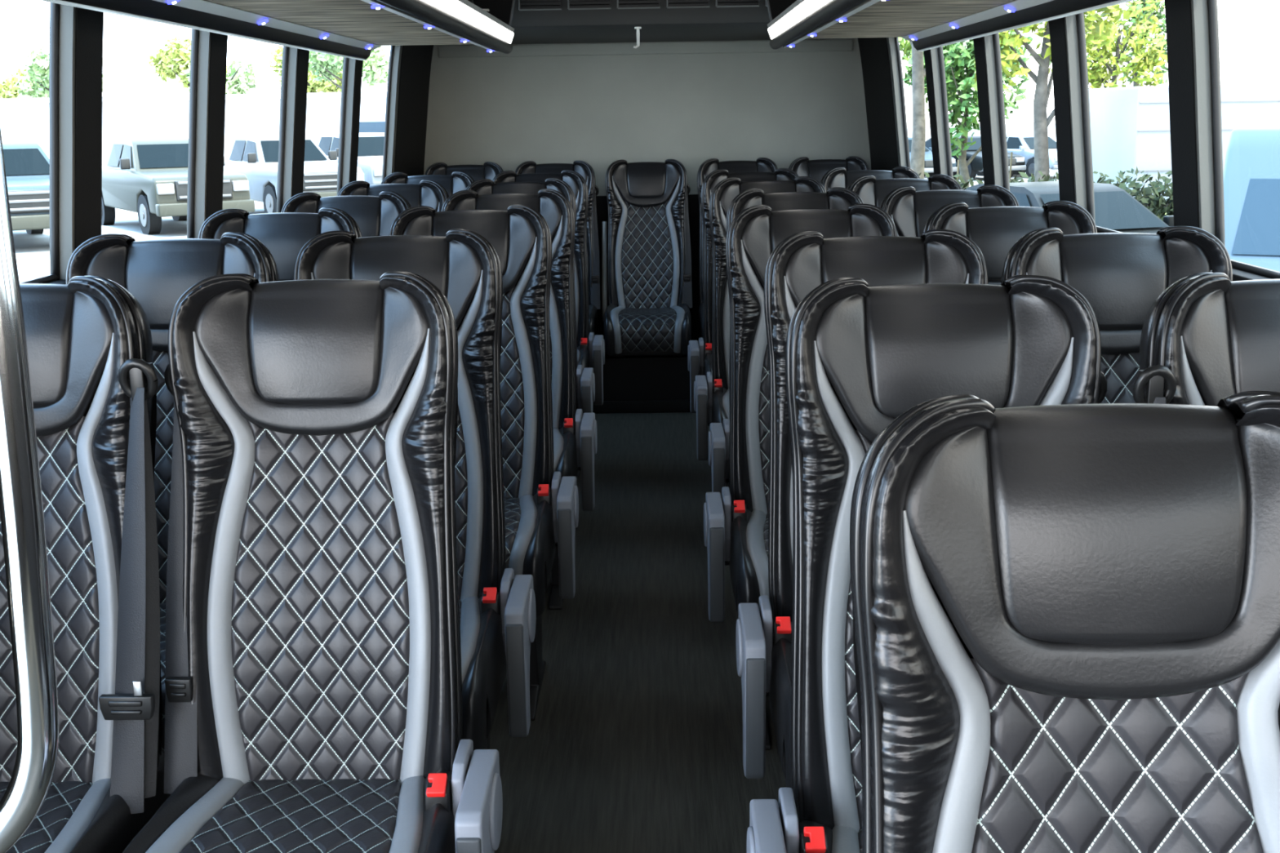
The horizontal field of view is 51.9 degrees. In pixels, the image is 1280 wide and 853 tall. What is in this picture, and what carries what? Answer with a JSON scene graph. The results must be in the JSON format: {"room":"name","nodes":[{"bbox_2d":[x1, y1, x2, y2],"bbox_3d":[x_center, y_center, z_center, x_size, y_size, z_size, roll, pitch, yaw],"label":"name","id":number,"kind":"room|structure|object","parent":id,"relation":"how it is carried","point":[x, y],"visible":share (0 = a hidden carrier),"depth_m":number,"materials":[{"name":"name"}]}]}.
{"room":"vehicle interior","nodes":[
{"label":"vehicle interior","id":0,"kind":"room"},
{"bbox_2d":[386,44,433,176],"bbox_3d":[-1.052,-0.274,2.774,0.515,2.150,9.300,-1,13,1],"label":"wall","id":1,"kind":"structure","parent":0,"point":[411,64],"depth_m":6.65,"materials":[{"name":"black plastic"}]},
{"bbox_2d":[0,127,58,852],"bbox_3d":[-0.871,-0.253,0.943,0.811,1.375,0.080,-1,13,1],"label":"grab rail","id":2,"kind":"object","parent":1,"relation":"attached to","point":[21,504],"visible":1,"depth_m":1.03,"materials":[{"name":"silver metal"}]},
{"bbox_2d":[19,2,60,283],"bbox_3d":[-1.259,-0.576,2.469,0.104,0.704,0.770,-1,13,1],"label":"window","id":3,"kind":"structure","parent":1,"relation":"in","point":[55,7],"depth_m":2.83,"materials":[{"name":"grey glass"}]},
{"bbox_2d":[48,2,103,279],"bbox_3d":[-1.241,-0.678,2.906,0.142,0.700,0.150,-1,13,1],"label":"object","id":4,"kind":"structure","parent":1,"relation":"attached to","point":[81,29],"depth_m":2.88,"materials":[{"name":"black plastic"}]},
{"bbox_2d":[187,28,199,238],"bbox_3d":[-1.248,-0.780,3.331,0.104,0.704,0.742,-1,13,1],"label":"window","id":5,"kind":"structure","parent":1,"relation":"in","point":[195,37],"depth_m":3.68,"materials":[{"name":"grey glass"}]},
{"bbox_2d":[186,28,227,238],"bbox_3d":[-1.230,-0.879,3.755,0.142,0.700,0.150,-1,13,1],"label":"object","id":6,"kind":"structure","parent":1,"relation":"attached to","point":[212,46],"depth_m":3.72,"materials":[{"name":"black plastic"}]},
{"bbox_2d":[40,0,515,60],"bbox_3d":[-0.850,-0.834,1.580,0.698,0.485,6.840,-1,13,1],"label":"luggage rack","id":7,"kind":"object","parent":1,"relation":"attached to","point":[348,28],"visible":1,"depth_m":3.54,"materials":[{"name":"plastic"}]},
{"bbox_2d":[423,0,514,43],"bbox_3d":[-0.529,-0.676,1.599,0.045,0.058,6.810,-1,13,1],"label":"lamp","id":8,"kind":"object","parent":7,"relation":"on","point":[464,13],"depth_m":3.86,"materials":[{"name":"white plastic"}]},
{"bbox_2d":[277,45,288,212],"bbox_3d":[-1.238,-0.985,4.199,0.104,0.704,0.783,-1,13,1],"label":"window","id":9,"kind":"structure","parent":1,"relation":"in","point":[286,50],"depth_m":4.57,"materials":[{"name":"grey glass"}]},
{"bbox_2d":[276,45,309,213],"bbox_3d":[-1.220,-1.089,4.644,0.142,0.700,0.150,-1,13,1],"label":"trim","id":10,"kind":"structure","parent":1,"relation":"attached to","point":[298,59],"depth_m":4.61,"materials":[{"name":"black plastic"}]},
{"bbox_2d":[337,57,348,195],"bbox_3d":[-1.228,-1.194,5.081,0.104,0.704,0.770,-1,13,1],"label":"window","id":11,"kind":"structure","parent":1,"relation":"in","point":[346,60],"depth_m":5.44,"materials":[{"name":"clear glass"}]},
{"bbox_2d":[336,57,363,195],"bbox_3d":[-1.210,-1.294,5.510,0.142,0.700,0.130,-1,13,1],"label":"trim","id":12,"kind":"structure","parent":1,"relation":"attached to","point":[354,75],"depth_m":5.47,"materials":[{"name":"black plastic"}]},
{"bbox_2d":[382,45,394,180],"bbox_3d":[-1.217,-1.401,5.957,0.104,0.704,0.810,-1,13,1],"label":"window","id":13,"kind":"structure","parent":1,"relation":"in","point":[392,48],"depth_m":6.33,"materials":[{"name":"clear glass"}]},
{"bbox_2d":[489,412,786,852],"bbox_3d":[0.003,0.806,3.068,2.660,0.120,9.400,-1,13,1],"label":"floor","id":14,"kind":"structure","parent":0,"point":[633,743],"depth_m":3.36,"materials":[{"name":"plastic"}]},
{"bbox_2d":[0,275,170,852],"bbox_3d":[-0.922,0.426,1.842,0.464,1.212,0.674,-1,13,1],"label":"seat","id":15,"kind":"object","parent":14,"relation":"on","point":[94,379],"visible":0.88,"depth_m":1.94,"materials":[{"name":"leather"}]},
{"bbox_2d":[0,781,92,852],"bbox_3d":[-0.937,0.645,1.827,0.292,0.181,0.495,-1,13,1],"label":"cushion","id":16,"kind":"object","parent":15,"relation":"on","point":[65,803],"depth_m":1.86,"materials":[{"name":"leather"}]},
{"bbox_2d":[66,231,279,752],"bbox_3d":[-0.928,0.253,2.572,0.464,1.212,0.674,-1,13,1],"label":"seat","id":17,"kind":"object","parent":14,"relation":"on","point":[157,273],"visible":0.24,"depth_m":2.68,"materials":[{"name":"black leather"}]},
{"bbox_2d":[160,603,165,752],"bbox_3d":[-0.944,0.473,2.557,0.292,0.181,0.495,-1,13,1],"label":"cushion","id":18,"kind":"object","parent":17,"relation":"on","point":[162,606],"depth_m":2.39,"materials":[{"name":"leather"}]},
{"bbox_2d":[198,207,362,280],"bbox_3d":[-0.904,0.083,3.292,0.464,1.212,0.674,-1,13,1],"label":"seat","id":19,"kind":"object","parent":14,"relation":"on","point":[284,234],"visible":0.16,"depth_m":3.39,"materials":[{"name":"black leather"}]},
{"bbox_2d":[122,271,502,852],"bbox_3d":[-0.453,0.420,1.836,0.501,1.212,0.668,-1,13,1],"label":"seat","id":20,"kind":"object","parent":14,"relation":"on","point":[313,680],"visible":1,"depth_m":1.95,"materials":[{"name":"leather"}]},
{"bbox_2d":[180,778,401,852],"bbox_3d":[-0.473,0.639,1.820,0.292,0.181,0.495,-1,13,1],"label":"cushion","id":21,"kind":"object","parent":20,"relation":"on","point":[232,815],"depth_m":1.85,"materials":[{"name":"leather"}]},
{"bbox_2d":[281,191,412,237],"bbox_3d":[-0.891,-0.088,4.012,0.464,1.212,0.674,-1,13,1],"label":"seat","id":22,"kind":"object","parent":14,"relation":"on","point":[375,215],"visible":0.15,"depth_m":4.11,"materials":[{"name":"black leather"}]},
{"bbox_2d":[337,179,448,212],"bbox_3d":[-0.885,-0.261,4.742,0.464,1.212,0.674,-1,13,1],"label":"seat","id":23,"kind":"object","parent":14,"relation":"on","point":[428,193],"visible":0.15,"depth_m":4.84,"materials":[{"name":"black leather"}]},
{"bbox_2d":[293,228,536,750],"bbox_3d":[-0.462,0.247,2.566,0.501,1.212,0.668,-1,13,1],"label":"seat","id":24,"kind":"object","parent":14,"relation":"on","point":[498,612],"visible":0.38,"depth_m":2.66,"materials":[{"name":"black leather"}]},
{"bbox_2d":[458,600,462,624],"bbox_3d":[-0.483,0.467,2.550,0.292,0.181,0.495,-1,13,1],"label":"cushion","id":25,"kind":"object","parent":24,"relation":"on","point":[460,601],"depth_m":2.63,"materials":[{"name":"leather"}]},
{"bbox_2d":[380,171,475,196],"bbox_3d":[-0.871,-0.431,5.462,0.464,1.212,0.674,-1,13,1],"label":"seat","id":26,"kind":"object","parent":14,"relation":"on","point":[457,181],"visible":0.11,"depth_m":5.57,"materials":[{"name":"black leather"}]},
{"bbox_2d":[424,161,503,180],"bbox_3d":[-0.885,-0.709,6.640,0.442,1.212,0.672,-1,13,1],"label":"seat","id":27,"kind":"object","parent":14,"relation":"on","point":[489,170],"visible":0.16,"depth_m":6.74,"materials":[{"name":"leather"}]},
{"bbox_2d":[388,204,578,720],"bbox_3d":[-0.409,0.076,3.285,0.501,1.212,0.668,-1,13,1],"label":"seat","id":28,"kind":"object","parent":14,"relation":"on","point":[541,506],"visible":0.38,"depth_m":3.38,"materials":[{"name":"black leather"}]},
{"bbox_2d":[504,497,520,568],"bbox_3d":[-0.430,0.296,3.269,0.292,0.181,0.495,-1,13,1],"label":"cushion","id":29,"kind":"object","parent":28,"relation":"on","point":[512,504],"depth_m":3.09,"materials":[{"name":"leather"}]},
{"bbox_2d":[441,188,597,609],"bbox_3d":[-0.386,-0.094,4.005,0.501,1.212,0.668,-1,13,1],"label":"seat","id":30,"kind":"object","parent":14,"relation":"on","point":[575,432],"visible":0.27,"depth_m":4.10,"materials":[{"name":"black leather"}]},
{"bbox_2d":[465,177,595,413],"bbox_3d":[-0.417,-0.266,4.736,0.501,1.212,0.668,-1,13,1],"label":"seat","id":31,"kind":"object","parent":14,"relation":"on","point":[584,378],"visible":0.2,"depth_m":4.83,"materials":[{"name":"black leather"}]},
{"bbox_2d":[492,169,604,475],"bbox_3d":[-0.401,-0.437,5.456,0.501,1.212,0.668,-1,13,1],"label":"seat","id":32,"kind":"object","parent":14,"relation":"on","point":[590,347],"visible":0.26,"depth_m":5.55,"materials":[{"name":"black leather"}]},
{"bbox_2d":[515,160,599,335],"bbox_3d":[-0.425,-0.715,6.633,0.442,1.212,0.672,-1,13,1],"label":"seat","id":33,"kind":"object","parent":14,"relation":"on","point":[584,169],"visible":0.28,"depth_m":6.73,"materials":[{"name":"black leather"}]},
{"bbox_2d":[601,159,692,357],"bbox_3d":[0.032,-0.721,6.627,0.464,1.212,0.668,-1,13,1],"label":"seat","id":34,"kind":"object","parent":14,"relation":"on","point":[647,277],"visible":0.99,"depth_m":6.73,"materials":[{"name":"black leather"}]},
{"bbox_2d":[617,306,676,352],"bbox_3d":[0.040,-0.501,6.611,0.292,0.181,0.495,-1,13,1],"label":"cushion","id":35,"kind":"object","parent":34,"relation":"on","point":[640,329],"depth_m":6.39,"materials":[{"name":"leather"}]},
{"bbox_2d":[697,157,777,352],"bbox_3d":[0.515,-0.726,6.619,0.442,1.212,0.672,-1,13,1],"label":"seat","id":36,"kind":"object","parent":14,"relation":"on","point":[762,164],"visible":0.23,"depth_m":6.72,"materials":[{"name":"black leather"}]},
{"bbox_2d":[687,168,799,413],"bbox_3d":[0.442,-0.408,5.278,0.501,1.212,0.668,-1,13,1],"label":"seat","id":37,"kind":"object","parent":14,"relation":"on","point":[700,362],"visible":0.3,"depth_m":5.37,"materials":[{"name":"black leather"}]},
{"bbox_2d":[693,176,826,493],"bbox_3d":[0.437,-0.238,4.558,0.501,1.212,0.668,-1,13,1],"label":"seat","id":38,"kind":"object","parent":14,"relation":"on","point":[711,404],"visible":0.27,"depth_m":4.65,"materials":[{"name":"black leather"}]},
{"bbox_2d":[708,186,863,496],"bbox_3d":[0.451,-0.068,3.837,0.501,1.212,0.668,-1,13,1],"label":"seat","id":39,"kind":"object","parent":14,"relation":"on","point":[836,197],"visible":0.13,"depth_m":3.93,"materials":[{"name":"black leather"}]},
{"bbox_2d":[703,203,897,750],"bbox_3d":[0.402,0.103,3.118,0.501,1.212,0.668,-1,13,1],"label":"seat","id":40,"kind":"object","parent":14,"relation":"on","point":[735,523],"visible":0.4,"depth_m":3.22,"materials":[{"name":"black leather"}]},
{"bbox_2d":[763,512,768,556],"bbox_3d":[0.428,0.323,3.101,0.292,0.181,0.495,-1,13,1],"label":"cushion","id":41,"kind":"object","parent":40,"relation":"on","point":[765,514],"depth_m":3.04,"materials":[{"name":"leather"}]},
{"bbox_2d":[788,155,869,182],"bbox_3d":[0.949,-0.732,6.612,0.464,1.212,0.674,-1,13,1],"label":"seat","id":42,"kind":"object","parent":14,"relation":"on","point":[816,169],"visible":0.16,"depth_m":6.72,"materials":[{"name":"black leather"}]},
{"bbox_2d":[735,229,987,789],"bbox_3d":[0.428,0.276,2.388,0.501,1.212,0.668,-1,13,1],"label":"seat","id":43,"kind":"object","parent":14,"relation":"on","point":[802,261],"visible":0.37,"depth_m":2.48,"materials":[{"name":"black leather"}]},
{"bbox_2d":[820,166,919,192],"bbox_3d":[0.929,-0.414,5.270,0.464,1.212,0.674,-1,13,1],"label":"seat","id":44,"kind":"object","parent":14,"relation":"on","point":[837,176],"visible":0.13,"depth_m":5.38,"materials":[{"name":"black leather"}]},
{"bbox_2d":[847,173,962,207],"bbox_3d":[0.920,-0.243,4.550,0.464,1.212,0.674,-1,13,1],"label":"seat","id":45,"kind":"object","parent":14,"relation":"on","point":[872,191],"visible":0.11,"depth_m":4.66,"materials":[{"name":"black leather"}]},
{"bbox_2d":[746,275,1106,852],"bbox_3d":[0.390,0.444,1.678,0.501,1.212,0.668,-1,13,1],"label":"seat","id":46,"kind":"object","parent":14,"relation":"on","point":[859,357],"visible":0.48,"depth_m":1.78,"materials":[{"name":"black leather"}]},
{"bbox_2d":[857,828,862,852],"bbox_3d":[0.416,0.663,1.661,0.292,0.181,0.495,-1,13,1],"label":"cushion","id":47,"kind":"object","parent":46,"relation":"on","point":[860,830],"depth_m":1.78,"materials":[{"name":"leather"}]},
{"bbox_2d":[879,185,1019,237],"bbox_3d":[0.911,-0.073,3.830,0.464,1.212,0.674,-1,13,1],"label":"seat","id":48,"kind":"object","parent":14,"relation":"on","point":[909,210],"visible":0.1,"depth_m":3.93,"materials":[{"name":"black leather"}]},
{"bbox_2d":[922,200,1097,284],"bbox_3d":[0.889,0.098,3.110,0.464,1.212,0.674,-1,13,1],"label":"seat","id":49,"kind":"object","parent":14,"relation":"on","point":[994,230],"visible":0.12,"depth_m":3.21,"materials":[{"name":"black leather"}]},
{"bbox_2d":[849,391,1279,852],"bbox_3d":[0.358,0.624,0.919,0.501,1.212,0.668,-1,13,1],"label":"seat","id":50,"kind":"object","parent":14,"relation":"on","point":[1066,617],"visible":1,"depth_m":1.03,"materials":[{"name":"leather"}]},
{"bbox_2d":[1000,226,1232,403],"bbox_3d":[0.886,0.270,2.380,0.464,1.212,0.674,-1,13,1],"label":"seat","id":51,"kind":"object","parent":14,"relation":"on","point":[1121,275],"visible":0.2,"depth_m":2.48,"materials":[{"name":"black leather"}]},
{"bbox_2d":[1133,272,1279,406],"bbox_3d":[0.885,0.438,1.669,0.464,1.212,0.674,-1,13,1],"label":"seat","id":52,"kind":"object","parent":14,"relation":"on","point":[1208,338],"visible":0.29,"depth_m":1.77,"materials":[{"name":"leather"}]},
{"bbox_2d":[423,37,871,195],"bbox_3d":[0.039,-1.365,7.312,2.570,2.150,0.060,-1,13,1],"label":"wall","id":53,"kind":"structure","parent":0,"point":[599,111],"depth_m":7.19,"materials":[{"name":"grey paint"}]},
{"bbox_2d":[438,39,853,57],"bbox_3d":[0.028,-2.044,7.113,2.240,0.060,0.013,-1,13,1],"label":"trim","id":54,"kind":"structure","parent":53,"relation":"attached to","point":[837,45],"depth_m":7.11,"materials":[{"name":"black plastic"}]},
{"bbox_2d":[595,194,699,357],"bbox_3d":[0.048,-0.794,7.399,2.482,1.000,0.026,-1,13,1],"label":"trim","id":55,"kind":"structure","parent":53,"relation":"attached to","point":[693,200],"depth_m":7.35,"materials":[{"name":"black plastic"}]},
{"bbox_2d":[857,36,906,170],"bbox_3d":[1.022,-0.300,2.743,0.515,2.150,9.300,-1,13,1],"label":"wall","id":56,"kind":"structure","parent":0,"point":[878,55],"depth_m":6.62,"materials":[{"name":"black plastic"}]},
{"bbox_2d":[894,36,910,168],"bbox_3d":[1.254,-1.431,5.920,0.104,0.704,0.810,-1,13,1],"label":"window","id":57,"kind":"structure","parent":56,"relation":"in","point":[896,39],"depth_m":6.29,"materials":[{"name":"clear glass"}]},
{"bbox_2d":[923,46,953,177],"bbox_3d":[1.236,-1.324,5.473,0.142,0.700,0.130,-1,13,1],"label":"trim","id":58,"kind":"structure","parent":56,"relation":"attached to","point":[932,73],"depth_m":5.44,"materials":[{"name":"black plastic"}]},
{"bbox_2d":[937,46,952,177],"bbox_3d":[1.244,-1.224,5.045,0.104,0.704,0.770,-1,13,1],"label":"window","id":59,"kind":"structure","parent":56,"relation":"in","point":[940,49],"depth_m":5.40,"materials":[{"name":"clear glass"}]},
{"bbox_2d":[766,0,1133,51],"bbox_3d":[0.772,-0.854,1.556,0.698,0.485,6.840,-1,13,1],"label":"luggage rack","id":60,"kind":"object","parent":56,"relation":"attached to","point":[928,24],"visible":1,"depth_m":3.78,"materials":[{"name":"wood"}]},
{"bbox_2d":[767,0,831,39],"bbox_3d":[0.456,-0.688,1.584,0.045,0.058,6.810,-1,13,1],"label":"lamp","id":61,"kind":"object","parent":60,"relation":"on","point":[800,12],"depth_m":3.99,"materials":[{"name":"white plastic"}]},
{"bbox_2d":[973,32,1009,191],"bbox_3d":[1.226,-1.119,4.607,0.142,0.700,0.150,-1,13,1],"label":"trim","id":62,"kind":"structure","parent":56,"relation":"attached to","point":[984,48],"depth_m":4.57,"materials":[{"name":"black plastic"}]},
{"bbox_2d":[992,33,1008,190],"bbox_3d":[1.233,-1.015,4.163,0.104,0.704,0.783,-1,13,1],"label":"window","id":63,"kind":"structure","parent":56,"relation":"in","point":[996,44],"depth_m":4.53,"materials":[{"name":"clear glass"}]},
{"bbox_2d":[1048,12,1095,223],"bbox_3d":[1.215,-0.909,3.719,0.142,0.700,0.150,-1,13,1],"label":"trim","id":64,"kind":"structure","parent":56,"relation":"attached to","point":[1064,39],"depth_m":3.69,"materials":[{"name":"black plastic"}]},
{"bbox_2d":[1075,13,1122,232],"bbox_3d":[1.223,-0.810,3.294,0.104,0.704,0.742,-1,13,1],"label":"window","id":65,"kind":"structure","parent":56,"relation":"in","point":[1080,25],"depth_m":3.64,"materials":[{"name":"clear glass"}]},
{"bbox_2d":[1097,231,1274,280],"bbox_3d":[1.239,-0.202,2.301,0.062,0.036,8.400,-1,13,1],"label":"trim","id":66,"kind":"structure","parent":56,"relation":"attached to","point":[1237,274],"depth_m":2.67,"materials":[{"name":"black plastic"}]},
{"bbox_2d":[1164,0,1225,246],"bbox_3d":[1.205,-0.708,2.870,0.142,0.700,0.150,-1,13,1],"label":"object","id":67,"kind":"structure","parent":56,"relation":"attached to","point":[1187,29],"depth_m":2.84,"materials":[{"name":"black plastic"}]},
{"bbox_2d":[1207,0,1279,279],"bbox_3d":[1.213,-0.606,2.432,0.104,0.704,0.770,-1,13,1],"label":"window","id":68,"kind":"structure","parent":56,"relation":"in","point":[1211,4],"depth_m":2.79,"materials":[{"name":"clear glass"}]},
{"bbox_3d":[-0.031,-1.370,2.528,1.720,0.105,9.350,-1,13,1],"label":"ceiling","id":69,"kind":"structure","parent":0,"visible":0},
{"bbox_2d":[455,0,834,44],"bbox_3d":[0.017,-2.059,6.383,2.040,0.300,1.389,-1,13,1],"label":"air conditioning unit","id":70,"kind":"object","parent":69,"relation":"attached to","point":[534,21],"visible":0.59,"depth_m":5.75,"materials":[{"name":"grey plastic"}]},
{"bbox_2d":[633,26,641,48],"bbox_3d":[-0.011,-1.738,5.878,0.037,0.093,0.033,-1,13,1],"label":"hanging latch","id":71,"kind":"object","parent":70,"relation":"hanging from","point":[637,33],"visible":1,"depth_m":5.87,"materials":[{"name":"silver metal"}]},
{"label":"outside","id":72,"kind":"structure","parent":0,"visible":0},
{"bbox_2d":[13,123,1058,282],"bbox_3d":[1.026,-18.404,88.124,300.000,0.200,260.000,-1,13,1],"label":"ground","id":73,"kind":"structure","parent":72,"point":[33,250],"depth_m":28.37,"materials":[{"name":"grey asphalt"}]},
{"bbox_2d":[0,65,36,98],"bbox_3d":[-44.958,-22.158,92.488,5.479,6.521,5.616,-1,13,1],"label":"tree","id":74,"kind":"object","parent":73,"relation":"on","point":[7,90],"visible":0.36,"depth_m":91.03,"materials":[{"name":"green plant"}]},
{"bbox_2d":[2,142,49,234],"bbox_3d":[-12.664,-4.630,26.206,2.240,1.960,5.700,-10,16,-35],"label":"car","id":75,"kind":"object","parent":73,"relation":"on","point":[27,166],"visible":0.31,"depth_m":24.41,"materials":[{"name":"grey paint"}]},
{"bbox_2d":[8,189,49,213],"bbox_3d":[-11.083,-4.128,24.107,1.160,0.400,0.110,-10,16,-35],"label":"grille","id":76,"kind":"object","parent":75,"relation":"attached to","point":[20,201],"depth_m":24.00,"materials":[{"name":"silver metal"}]},
{"bbox_2d":[13,45,107,97],"bbox_3d":[-38.138,-21.406,86.603,6.105,7.552,5.766,-1,13,1],"label":"tree","id":77,"kind":"object","parent":73,"relation":"on","point":[37,68],"visible":0.2,"depth_m":84.82,"materials":[{"name":"green plant"}]},
{"bbox_2d":[101,138,255,235],"bbox_3d":[-10.626,-5.414,29.388,2.240,1.960,5.700,-10,16,-35],"label":"car","id":78,"kind":"object","parent":73,"relation":"on","point":[147,177],"visible":0.8,"depth_m":28.06,"materials":[{"name":"grey paint"}]},
{"bbox_2d":[119,158,130,169],"bbox_3d":[-10.984,-5.603,28.061,0.200,0.230,0.100,-10,16,-35],"label":"mirror","id":79,"kind":"object","parent":78,"relation":"on","point":[124,162],"depth_m":28.01,"materials":[{"name":"grey plastic"}]},
{"bbox_2d":[174,178,232,200],"bbox_3d":[-9.045,-4.912,27.289,1.160,0.400,0.110,-10,16,-35],"label":"grille","id":80,"kind":"object","parent":78,"relation":"attached to","point":[180,184],"depth_m":27.03,"materials":[{"name":"silver metal"}]},
{"bbox_2d":[146,34,231,91],"bbox_3d":[-32.212,-23.822,94.721,5.579,8.335,4.850,-1,13,1],"label":"tree","id":81,"kind":"object","parent":73,"relation":"on","point":[172,60],"visible":0.45,"depth_m":92.80,"materials":[{"name":"green plant"}]},
{"bbox_2d":[0,91,386,166],"bbox_3d":[-25.308,-13.450,61.050,40.600,3.420,8.600,1,13,7],"label":"building","id":82,"kind":"structure","parent":73,"relation":"on","point":[22,120],"depth_m":56.29,"materials":[{"name":"white"}]},
{"bbox_2d":[184,59,260,93],"bbox_3d":[-26.997,-20.664,85.520,4.308,6.270,5.379,-1,13,1],"label":"tree","id":83,"kind":"object","parent":73,"relation":"on","point":[238,81],"visible":0.23,"depth_m":85.35,"materials":[{"name":"green plant"}]},
{"bbox_2d":[223,135,364,213],"bbox_3d":[-8.839,-6.172,32.476,2.240,1.960,5.700,-10,16,-35],"label":"car","id":84,"kind":"object","parent":73,"relation":"on","point":[256,157],"visible":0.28,"depth_m":31.26,"materials":[{"name":"grey paint"}]},
{"bbox_2d":[246,152,256,163],"bbox_3d":[-9.197,-6.362,31.149,0.200,0.230,0.100,-10,16,-35],"label":"mirror","id":85,"kind":"object","parent":84,"relation":"on","point":[251,157],"depth_m":31.10,"materials":[{"name":"grey plastic"}]},
{"bbox_2d":[302,171,337,191],"bbox_3d":[-7.259,-5.670,30.377,1.160,0.400,0.110,-10,16,-35],"label":"grille","id":86,"kind":"object","parent":84,"relation":"attached to","point":[313,180],"depth_m":30.24,"materials":[{"name":"silver metal"}]},
{"bbox_2d":[267,44,342,93],"bbox_3d":[-23.344,-23.638,95.095,5.874,7.536,5.036,-1,13,1],"label":"tree","id":87,"kind":"object","parent":73,"relation":"on","point":[313,85],"visible":0.19,"depth_m":93.33,"materials":[{"name":"green plant"}]},
{"bbox_2d":[308,46,389,91],"bbox_3d":[-19.194,-21.928,85.413,6.312,8.533,5.797,-1,13,1],"label":"tree","id":88,"kind":"object","parent":73,"relation":"on","point":[376,65],"visible":0.43,"depth_m":85.22,"materials":[{"name":"green plant"}]},
{"bbox_2d":[316,132,384,185],"bbox_3d":[-7.643,-7.107,36.351,2.240,1.960,5.700,-10,16,-35],"label":"car","id":89,"kind":"object","parent":73,"relation":"on","point":[371,144],"visible":0.1,"depth_m":35.50,"materials":[{"name":"grey paint"}]},
{"bbox_2d":[328,150,337,159],"bbox_3d":[-7.551,-6.663,32.316,0.200,0.230,0.100,-10,16,-35],"label":"mirror","id":90,"kind":"object","parent":89,"relation":"attached to","point":[332,155],"depth_m":32.27,"materials":[{"name":"grey plastic"}]},
{"bbox_2d":[359,111,385,132],"bbox_3d":[-6.719,-8.438,40.683,2.400,2.530,5.520,-10,16,-35],"label":"van","id":91,"kind":"object","parent":73,"relation":"on","point":[369,122],"visible":0.02,"depth_m":40.96,"materials":[{"name":"grey paint"}]},
{"bbox_2d":[907,137,956,176],"bbox_3d":[8.722,-9.139,44.965,2.020,1.450,4.629,-7,15,-23],"label":"parked car","id":92,"kind":"object","parent":73,"relation":"on","point":[928,168],"visible":0.08,"depth_m":43.26,"materials":[{"name":"grey paint"}]},
{"bbox_2d":[897,36,966,111],"bbox_3d":[10.554,-12.434,48.449,3.287,6.161,4.146,-1,13,1],"label":"tree","id":93,"kind":"object","parent":73,"relation":"on","point":[907,50],"visible":0.02,"depth_m":47.04,"materials":[{"name":"green plant"}]},
{"bbox_2d":[924,135,1026,180],"bbox_3d":[11.127,-9.283,45.416,2.020,1.450,4.629,-7,15,-23],"label":"parked car","id":94,"kind":"object","parent":73,"relation":"on","point":[1018,161],"visible":0.23,"depth_m":43.78,"materials":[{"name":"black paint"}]},
{"bbox_2d":[976,134,1057,177],"bbox_3d":[13.532,-9.427,45.867,2.020,1.450,4.629,-7,15,-23],"label":"parked car","id":95,"kind":"object","parent":73,"relation":"on","point":[1023,145],"visible":0.28,"depth_m":44.98,"materials":[{"name":"grey paint"}]},
{"bbox_2d":[913,166,1173,221],"bbox_3d":[7.649,-2.878,18.393,8.446,1.528,1.331,-1,13,1],"label":"hedge","id":96,"kind":"object","parent":73,"relation":"on","point":[1154,202],"visible":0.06,"depth_m":18.24,"materials":[{"name":"green plant"}]},
{"bbox_2d":[964,181,1173,234],"bbox_3d":[4.917,-2.097,15.433,2.020,1.450,4.629,-5,14,-19],"label":"parked car","id":97,"kind":"object","parent":73,"relation":"on","point":[1115,209],"visible":0.05,"depth_m":14.85,"materials":[{"name":"grey paint"}]},
{"bbox_2d":[1163,215,1173,226],"bbox_3d":[6.039,-2.332,14.963,0.160,0.130,0.100,-5,14,-19],"label":"mirror","id":98,"kind":"object","parent":97,"relation":"on","point":[1169,220],"depth_m":14.91,"materials":[{"name":"black paint"}]},
{"bbox_2d":[1084,0,1167,88],"bbox_3d":[14.652,-10.749,40.389,3.225,6.458,2.687,8,16,33],"label":"tree","id":99,"kind":"object","parent":73,"relation":"on","point":[1096,73],"visible":0.67,"depth_m":39.79,"materials":[{"name":"green plant"}]},
{"bbox_2d":[1116,0,1168,86],"bbox_3d":[16.249,-11.565,42.290,2.086,7.121,2.205,-1,13,1],"label":"tree","id":100,"kind":"object","parent":73,"relation":"on","point":[1159,15],"visible":0.23,"depth_m":41.74,"materials":[{"name":"green plant"}]},
{"bbox_2d":[1222,122,1279,271],"bbox_3d":[5.812,-1.330,10.609,2.400,2.150,5.520,6,15,27],"label":"van","id":101,"kind":"object","parent":73,"relation":"on","point":[1251,163],"visible":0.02,"depth_m":9.54,"materials":[{"name":"grey paint"}]},
{"label":"lawn","id":102,"kind":"structure","parent":73,"relation":"on","visible":0},
{"bbox_2d":[909,40,943,178],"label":"window","id":103,"kind":"structure","parent":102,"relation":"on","point":[918,72],"depth_m":30.00,"materials":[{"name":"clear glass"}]},
{"bbox_2d":[902,25,1035,189],"bbox_3d":[8.662,-8.605,34.679,2.460,5.108,3.314,-13,18,-40],"label":"tree","id":104,"kind":"object","parent":102,"relation":"on","point":[957,57],"visible":0.38,"depth_m":34.38,"materials":[{"name":"green plant"}]},
{"bbox_2d":[972,4,1129,182],"bbox_3d":[7.188,-6.232,23.300,2.645,5.758,2.093,-1,13,1],"label":"tree","id":105,"kind":"object","parent":102,"relation":"on","point":[1041,120],"visible":0.35,"depth_m":23.03,"materials":[{"name":"green plant"}]},
{"bbox_2d":[1088,84,1279,207],"bbox_3d":[11.436,-4.657,23.221,6.800,2.650,2.700,-2,13,-5],"label":"building","id":106,"kind":"structure","parent":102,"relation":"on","point":[1130,126],"depth_m":21.76,"materials":[{"name":"grey paint"}]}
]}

